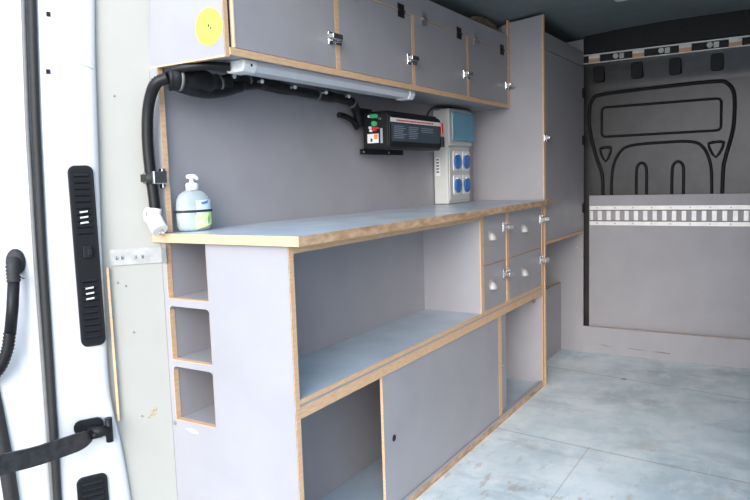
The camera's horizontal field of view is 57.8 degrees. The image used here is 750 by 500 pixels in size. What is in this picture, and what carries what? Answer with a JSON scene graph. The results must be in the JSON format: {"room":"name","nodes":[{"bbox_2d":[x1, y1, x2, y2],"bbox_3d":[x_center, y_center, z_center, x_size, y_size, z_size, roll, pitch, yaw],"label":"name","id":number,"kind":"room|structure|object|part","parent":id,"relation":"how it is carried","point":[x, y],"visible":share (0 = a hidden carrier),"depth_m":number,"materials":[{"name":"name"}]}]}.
{"room":"work van interior","nodes":[
{"label":"work van interior","id":0,"kind":"room"},
{"bbox_2d":[36,0,130,499],"bbox_3d":[-0.778,0.121,1.809,0.213,2.050,0.052,-5,7,-30],"label":"door frame","id":1,"kind":"structure","parent":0,"point":[65,28],"depth_m":1.76,"materials":[{"name":"white paint"}]},
{"bbox_2d":[0,393,19,499],"bbox_3d":[-0.956,0.599,1.771,0.068,0.621,0.036,-2,6,2],"label":"seal","id":2,"kind":"object","parent":1,"relation":"in","point":[9,486],"depth_m":1.76,"materials":[{"name":"black rubber"}]},
{"bbox_2d":[0,249,25,376],"bbox_3d":[-0.970,0.184,1.708,0.185,0.365,0.053,-3,6,-13],"label":"cable conduit","id":3,"kind":"object","parent":1,"relation":"attached to","point":[15,262],"visible":1,"depth_m":1.70,"materials":[{"name":"black plastic"}]},
{"bbox_2d":[0,0,49,499],"bbox_3d":[-0.991,0.110,1.740,0.344,2.101,0.046,-2,6,-5],"label":"van door","id":4,"kind":"structure","parent":1,"relation":"attached to","point":[21,388],"depth_m":1.74,"materials":[{"name":"white paint"}]},
{"bbox_2d":[21,0,61,499],"bbox_3d":[-0.844,0.102,1.741,0.095,2.107,0.028,-6,7,-31],"label":"trim","id":5,"kind":"structure","parent":1,"relation":"attached to","point":[42,286],"depth_m":1.72,"materials":[{"name":"black rubber"}]},
{"bbox_2d":[0,417,113,475],"bbox_3d":[-0.843,0.495,1.655,0.070,0.092,0.455,2,7,29],"label":"strap","id":6,"kind":"object","parent":1,"relation":"attached to","point":[86,430],"visible":1,"depth_m":1.69,"materials":[{"name":"black fabric"}]},
{"bbox_3d":[-0.766,0.472,1.820,0.075,0.040,0.006,-6,7,-31],"label":"mounting plate","id":7,"kind":"part","parent":6,"relation":"part of","materials":[{"name":"black plastic"}]},
{"bbox_3d":[-0.739,0.485,1.819,0.061,0.034,0.038,-4,6,-17],"label":"bracket arm","id":8,"kind":"part","parent":6,"relation":"part of","materials":[{"name":"black plastic"}]},
{"bbox_2d":[67,165,105,346],"bbox_3d":[-0.753,0.019,1.779,0.062,0.477,0.019,-6,7,-31],"label":"air vent","id":9,"kind":"object","parent":1,"relation":"in","point":[80,177],"visible":1,"depth_m":1.78,"materials":[{"name":"black plastic"}]},
{"bbox_2d":[76,473,108,499],"bbox_3d":[-0.757,0.761,1.844,0.078,0.310,0.013,-6,7,-31],"label":"air vent","id":10,"kind":"object","parent":1,"relation":"in","point":[92,487],"visible":1,"depth_m":1.83,"materials":[{"name":"black plastic"}]},
{"bbox_2d":[162,68,473,231],"bbox_3d":[0.182,-0.065,3.029,0.012,1.600,2.733,2,7,34],"label":"wall","id":11,"kind":"structure","parent":0,"point":[258,156],"depth_m":2.27,"materials":[{"name":"grey wood"}]},
{"bbox_2d":[95,0,176,499],"bbox_3d":[-0.637,0.066,1.865,0.232,1.640,0.023,-4,6,-17],"label":"panel","id":12,"kind":"object","parent":11,"relation":"attached to","point":[135,320],"visible":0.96,"depth_m":1.85,"materials":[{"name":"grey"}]},
{"bbox_2d":[110,246,167,265],"bbox_3d":[-0.644,0.016,1.857,0.148,0.045,0.019,-3,6,-13],"label":"plate","id":13,"kind":"object","parent":12,"relation":"attached to","point":[129,256],"visible":1,"depth_m":1.86,"materials":[{"name":"metal"}]},
{"bbox_3d":[-0.581,0.012,1.871,0.024,0.045,0.003,2,7,32],"label":"short leg","id":14,"kind":"part","parent":13,"relation":"part of","materials":[{"name":"metal"}]},
{"bbox_2d":[149,0,513,110],"bbox_3d":[0.037,-0.801,2.559,0.314,0.428,1.980,2,7,32],"label":"upper cabinet","id":15,"kind":"object","parent":11,"relation":"attached to","point":[448,58],"visible":1,"depth_m":2.20,"materials":[{"name":"grey wood"}]},
{"bbox_3d":[-0.492,-0.697,1.738,0.279,0.426,0.015,2,7,32],"label":"panel","id":16,"kind":"part","parent":15,"relation":"part of","materials":[{"name":"grey wood"}]},
{"bbox_2d":[196,7,222,45],"bbox_3d":[-0.415,-0.558,1.698,0.092,0.092,0.002,2,7,32],"label":"round sticker","id":17,"kind":"object","parent":15,"relation":"attached to","point":[209,25],"visible":1,"depth_m":1.70,"materials":[{"name":"yellow paper"}]},
{"bbox_2d":[166,66,363,126],"bbox_3d":[-0.288,-0.479,2.171,0.082,0.128,0.956,2,7,32],"label":"cable bundle","id":18,"kind":"object","parent":15,"relation":"attached to","point":[204,84],"visible":0.94,"depth_m":1.95,"materials":[{"name":"black rubber"}]},
{"bbox_2d":[337,112,358,129],"bbox_3d":[-0.096,-0.474,2.499,0.025,0.058,0.141,1,7,27],"label":"stub","id":19,"kind":"object","parent":18,"relation":"attached to","point":[347,117],"visible":1,"depth_m":2.49,"materials":[{"name":"black plastic"}]},
{"bbox_3d":[-0.245,-0.654,1.884,0.015,0.246,0.444,2,7,32],"label":"flap door","id":20,"kind":"part","parent":15,"relation":"part of","materials":[{"name":"grey wood"}]},
{"bbox_2d":[227,59,414,100],"bbox_3d":[-0.124,-0.531,2.177,0.074,0.032,0.937,2,7,32],"label":"strip light","id":21,"kind":"object","parent":15,"relation":"attached to","point":[242,66],"visible":0.97,"depth_m":2.04,"materials":[{"name":"white plastic"}]},
{"bbox_2d":[164,61,229,74],"bbox_3d":[-0.464,-0.475,1.775,0.171,0.035,0.040,-2,6,-2],"label":"corrugated hose","id":22,"kind":"object","parent":21,"relation":"attached to","point":[223,66],"visible":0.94,"depth_m":1.76,"materials":[{"name":"black plastic"}]},
{"bbox_3d":[0.035,-0.604,2.588,0.266,0.015,1.954,2,7,32],"label":"panel","id":23,"kind":"part","parent":15,"relation":"part of","materials":[{"name":"grey wood"}]},
{"bbox_3d":[0.006,-0.706,2.289,0.015,0.246,0.466,2,7,32],"label":"flap door","id":24,"kind":"part","parent":15,"relation":"part of","materials":[{"name":"grey wood"}]},
{"bbox_3d":[0.262,-0.758,2.703,0.015,0.246,0.466,2,7,32],"label":"flap door","id":25,"kind":"part","parent":15,"relation":"part of","materials":[{"name":"grey wood"}]},
{"bbox_2d":[471,16,497,29],"bbox_3d":[0.508,-1.046,3.135,0.051,0.052,0.300,2,7,32],"label":"scrap","id":26,"kind":"object","parent":15,"relation":"in","point":[485,21],"visible":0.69,"depth_m":3.09,"materials":[{"name":"brown wood"}]},
{"bbox_3d":[0.518,-0.810,3.117,0.015,0.246,0.464,2,7,32],"label":"flap door","id":27,"kind":"part","parent":15,"relation":"part of","materials":[{"name":"grey wood"}]},
{"bbox_2d":[360,108,444,154],"bbox_3d":[0.117,-0.473,2.742,0.135,0.173,0.472,2,7,32],"label":"inverter","id":28,"kind":"object","parent":11,"relation":"attached to","point":[386,132],"visible":0.99,"depth_m":2.62,"materials":[{"name":"black plastic"}]},
{"bbox_3d":[0.004,-0.449,2.556,0.107,0.124,0.006,2,7,32],"label":"plate","id":29,"kind":"part","parent":28,"relation":"part of","materials":[{"name":"black plastic"}]},
{"bbox_3d":[0.026,-0.467,2.712,0.012,0.173,0.325,2,7,32],"label":"mounting plate","id":30,"kind":"part","parent":28,"relation":"part of","materials":[{"name":"black plastic"}]},
{"bbox_2d":[394,125,432,138],"bbox_3d":[0.158,-0.462,2.692,0.001,0.046,0.329,2,7,32],"label":"print","id":31,"kind":"object","parent":28,"relation":"attached to","point":[400,131],"depth_m":2.68},
{"bbox_2d":[396,119,432,124],"bbox_3d":[0.162,-0.507,2.695,0.001,0.006,0.307,2,7,32],"label":"print","id":32,"kind":"object","parent":28,"relation":"on","point":[398,121],"depth_m":2.69,"materials":[{"name":"plastic"}]},
{"bbox_2d":[416,349,749,499],"bbox_3d":[0.831,0.782,2.670,1.940,0.050,3.060,2,7,32],"label":"floor","id":33,"kind":"structure","parent":0,"point":[601,426],"depth_m":2.70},
{"bbox_2d":[149,68,548,499],"bbox_3d":[0.136,0.096,2.611,0.492,1.372,1.982,2,7,32],"label":"storage cabinet","id":34,"kind":"object","parent":33,"relation":"on","point":[369,367],"visible":0.98,"depth_m":2.20,"materials":[{"name":"grey wood"}]},
{"bbox_2d":[140,168,167,187],"bbox_3d":[-0.604,-0.192,1.830,0.073,0.053,0.054,2,7,32],"label":"clamp","id":35,"kind":"object","parent":34,"relation":"attached to","point":[156,177],"visible":1,"depth_m":1.81,"materials":[{"name":"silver metal"}]},
{"bbox_2d":[141,72,168,208],"bbox_3d":[-0.575,-0.282,1.796,0.097,0.363,0.044,1,7,22],"label":"corrugated hose","id":36,"kind":"object","parent":35,"relation":"attached to","point":[153,87],"visible":0.93,"depth_m":1.79,"materials":[{"name":"black plastic"}]},
{"bbox_2d":[143,207,167,235],"bbox_3d":[-0.592,-0.077,1.825,0.087,0.078,0.045,4,8,43],"label":"plug","id":37,"kind":"object","parent":36,"relation":"hanging from","point":[152,217],"visible":1,"depth_m":1.81,"materials":[{"name":"white plastic"}]},
{"bbox_3d":[-0.609,-0.093,1.835,0.046,0.048,0.010,2,7,32],"label":"ring handle","id":38,"kind":"part","parent":37,"relation":"part of","materials":[{"name":"white plastic"}]},
{"bbox_3d":[-0.580,-0.192,1.820,0.022,0.053,0.046,2,7,32],"label":"clamp plate","id":39,"kind":"part","parent":35,"relation":"part of","materials":[{"name":"silver metal"}]},
{"bbox_3d":[-0.385,0.433,1.816,0.455,0.904,0.018,2,7,32],"label":"panel","id":40,"kind":"part","parent":34,"relation":"part of","materials":[{"name":"grey wood"}]},
{"bbox_2d":[152,199,551,246],"bbox_3d":[0.130,-0.134,2.581,0.506,0.025,2.006,2,7,32],"label":"countertop","id":41,"kind":"structure","parent":34,"relation":"on","point":[300,232],"depth_m":1.99,"materials":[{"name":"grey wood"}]},
{"bbox_2d":[176,174,211,230],"bbox_3d":[-0.507,-0.133,1.898,0.098,0.157,0.060,-6,7,-34],"label":"soap dispenser","id":42,"kind":"object","parent":41,"relation":"on","point":[192,198],"visible":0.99,"depth_m":1.88,"materials":[{"name":"plastic"}]},
{"bbox_2d":[174,209,211,212],"bbox_3d":[-0.508,-0.110,1.903,0.074,0.006,0.103,2,7,32],"label":"strap","id":43,"kind":"object","parent":42,"relation":"attached to","point":[204,210],"visible":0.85,"depth_m":1.87,"materials":[{"name":"black rubber"}]},
{"bbox_2d":[176,190,210,230],"bbox_3d":[-0.508,-0.113,1.903,0.098,0.117,0.054,-6,7,-34],"label":"bottle","id":44,"kind":"object","parent":42,"relation":"attached to","point":[188,199],"depth_m":1.88,"materials":[{"name":"white plastic"}]},
{"bbox_2d":[433,108,473,203],"bbox_3d":[0.374,-0.438,3.199,0.096,0.430,0.252,2,7,32],"label":"box","id":45,"kind":"object","parent":41,"relation":"on","point":[452,162],"visible":0.97,"depth_m":3.12,"materials":[{"name":"grey plastic"}]},
{"bbox_2d":[426,106,469,115],"bbox_3d":[0.339,-0.612,3.108,0.050,0.085,0.453,2,7,32],"label":"power cable","id":46,"kind":"object","parent":45,"relation":"on","point":[435,106],"visible":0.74,"depth_m":3.08,"materials":[{"name":"black plastic"}]},
{"bbox_2d":[453,175,461,194],"bbox_3d":[0.388,-0.304,3.162,0.017,0.090,0.080,2,7,32],"label":"socket","id":47,"kind":"object","parent":45,"relation":"attached to","point":[457,179],"depth_m":3.14,"materials":[{"name":"blue plastic"}]},
{"bbox_2d":[453,151,461,170],"bbox_3d":[0.385,-0.413,3.150,0.017,0.090,0.080,2,7,32],"label":"socket","id":48,"kind":"object","parent":45,"relation":"attached to","point":[457,155],"depth_m":3.14,"materials":[{"name":"blue plastic"}]},
{"bbox_3d":[0.410,-0.572,3.164,0.004,0.130,0.232,2,7,32],"label":"blue lid","id":49,"kind":"part","parent":45,"relation":"part of","materials":[{"name":"blue plastic"}]},
{"bbox_2d":[462,175,470,193],"bbox_3d":[0.442,-0.315,3.248,0.017,0.090,0.080,2,7,32],"label":"socket","id":50,"kind":"object","parent":45,"relation":"attached to","point":[466,183],"depth_m":3.23,"materials":[{"name":"blue plastic"}]},
{"bbox_2d":[462,151,470,170],"bbox_3d":[0.438,-0.424,3.236,0.017,0.090,0.080,2,7,32],"label":"socket","id":51,"kind":"object","parent":45,"relation":"attached to","point":[466,161],"depth_m":3.22,"materials":[{"name":"blue plastic"}]},
{"bbox_3d":[0.104,0.327,2.665,0.012,0.904,1.952,2,7,32],"label":"panel","id":52,"kind":"part","parent":34,"relation":"part of","materials":[{"name":"grey wood"}]},
{"bbox_3d":[0.095,-0.064,2.154,0.021,0.020,1.162,2,7,32],"label":"rail","id":53,"kind":"part","parent":34,"relation":"part of","materials":[{"name":"brown wood"}]},
{"bbox_2d":[298,309,479,398],"bbox_3d":[0.213,0.277,2.591,0.248,0.018,1.952,2,7,32],"label":"shelf","id":54,"kind":"object","parent":34,"relation":"attached to","point":[328,369],"depth_m":2.20,"materials":[{"name":"grey wood"}]},
{"bbox_3d":[0.315,0.305,2.532,0.020,0.030,1.952,2,7,32],"label":"rail","id":55,"kind":"part","parent":34,"relation":"part of","materials":[{"name":"brown wood"}]},
{"bbox_3d":[0.272,0.547,2.474,0.009,0.436,0.943,2,7,32],"label":"sliding door","id":56,"kind":"part","parent":34,"relation":"part of","materials":[{"name":"grey wood"}]},
{"bbox_3d":[0.479,-0.059,2.740,0.023,0.038,0.048,2,7,32],"label":"cup handle","id":57,"kind":"part","parent":34,"relation":"part of","materials":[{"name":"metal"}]},
{"bbox_3d":[0.485,0.140,2.761,0.023,0.038,0.048,2,7,32],"label":"cup handle","id":58,"kind":"part","parent":34,"relation":"part of","materials":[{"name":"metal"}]},
{"bbox_3d":[0.389,-0.053,2.845,0.239,0.198,0.244,2,7,32],"label":"drawer","id":59,"kind":"part","parent":34,"relation":"part of","materials":[{"name":"grey wood"}]},
{"bbox_3d":[0.396,0.140,2.865,0.239,0.181,0.244,2,7,32],"label":"drawer","id":60,"kind":"part","parent":34,"relation":"part of","materials":[{"name":"grey wood"}]},
{"bbox_3d":[0.533,0.490,2.925,0.011,0.436,0.142,2,7,32],"label":"sliding door","id":61,"kind":"part","parent":34,"relation":"part of","materials":[{"name":"grey wood"}]},
{"bbox_3d":[0.725,0.434,3.430,0.250,0.444,0.028,2,7,32],"label":"panel","id":62,"kind":"part","parent":34,"relation":"part of","materials":[{"name":"grey wood"}]},
{"bbox_3d":[0.587,-0.093,3.164,0.239,0.198,0.442,2,7,32],"label":"drawer","id":63,"kind":"part","parent":34,"relation":"part of","materials":[{"name":"grey wood"}]},
{"bbox_3d":[0.593,0.099,3.184,0.239,0.181,0.442,2,7,32],"label":"drawer","id":64,"kind":"part","parent":34,"relation":"part of","materials":[{"name":"grey wood"}]},
{"bbox_3d":[0.687,0.099,3.087,0.023,0.038,0.048,2,7,32],"label":"cup handle","id":65,"kind":"part","parent":34,"relation":"part of","materials":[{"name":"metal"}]},
{"bbox_3d":[0.680,-0.100,3.066,0.023,0.038,0.048,2,7,32],"label":"cup handle","id":66,"kind":"part","parent":34,"relation":"part of","materials":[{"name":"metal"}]},
{"bbox_2d":[472,14,584,385],"bbox_3d":[0.870,-0.261,3.701,0.401,1.803,0.763,2,7,32],"label":"tall cabinet","id":67,"kind":"object","parent":33,"relation":"on","point":[533,149],"visible":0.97,"depth_m":3.43,"materials":[{"name":"grey wood"}]},
{"bbox_3d":[0.669,-0.223,3.409,0.366,1.803,0.015,2,7,32],"label":"panel","id":68,"kind":"part","parent":67,"relation":"part of","materials":[{"name":"grey wood"}]},
{"bbox_3d":[1.002,-0.537,3.595,0.015,0.919,0.702,2,7,32],"label":"door","id":69,"kind":"part","parent":67,"relation":"part of","materials":[{"name":"grey wood"}]},
{"bbox_2d":[546,282,560,359],"bbox_3d":[0.973,0.421,3.854,0.015,0.408,0.508,2,7,32],"label":"board","id":70,"kind":"object","parent":33,"relation":"on","point":[553,293],"visible":0.5,"depth_m":3.94,"materials":[{"name":"grey wood"}]},
{"bbox_2d":[583,326,749,368],"bbox_3d":[1.790,0.542,3.675,1.312,0.154,0.016,2,7,32],"label":"board","id":71,"kind":"object","parent":33,"relation":"on","point":[698,349],"visible":1,"depth_m":3.77,"materials":[{"name":"grey wood"}]},
{"bbox_2d":[429,0,749,42],"bbox_3d":[0.828,-0.898,2.613,1.980,0.502,2.920,2,7,32],"label":"ceiling","id":72,"kind":"structure","parent":0,"point":[565,20],"depth_m":3.29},
{"bbox_2d":[584,35,749,325],"bbox_3d":[1.559,-0.322,3.795,1.940,1.860,0.090,2,7,32],"label":"wall","id":73,"kind":"structure","parent":0,"point":[676,123],"depth_m":3.72,"materials":[{"name":"grey metal"}]},
{"bbox_2d":[584,35,749,64],"bbox_3d":[1.724,-1.063,3.534,1.343,0.050,0.021,2,7,32],"label":"rail","id":74,"kind":"object","parent":73,"relation":"attached to","point":[740,41],"visible":0.96,"depth_m":3.63,"materials":[{"name":"metal"}]},
{"bbox_2d":[585,9,749,53],"bbox_3d":[1.754,-1.166,3.528,1.296,0.138,0.057,2,7,32],"label":"trim","id":75,"kind":"structure","parent":73,"relation":"attached to","point":[734,23],"depth_m":3.60,"materials":[{"name":"black plastic"}]},
{"bbox_2d":[589,193,749,339],"bbox_3d":[1.811,0.158,3.666,1.288,0.918,0.011,2,7,32],"label":"board","id":76,"kind":"object","parent":73,"relation":"attached to","point":[691,280],"visible":0.67,"depth_m":3.76,"materials":[{"name":"grey wood"}]},
{"bbox_2d":[590,205,749,225],"bbox_3d":[1.795,-0.182,3.617,1.284,0.111,0.016,2,7,32],"label":"rail","id":77,"kind":"object","parent":76,"relation":"attached to","point":[704,208],"visible":1,"depth_m":3.72,"materials":[{"name":"metal"}]}
]}

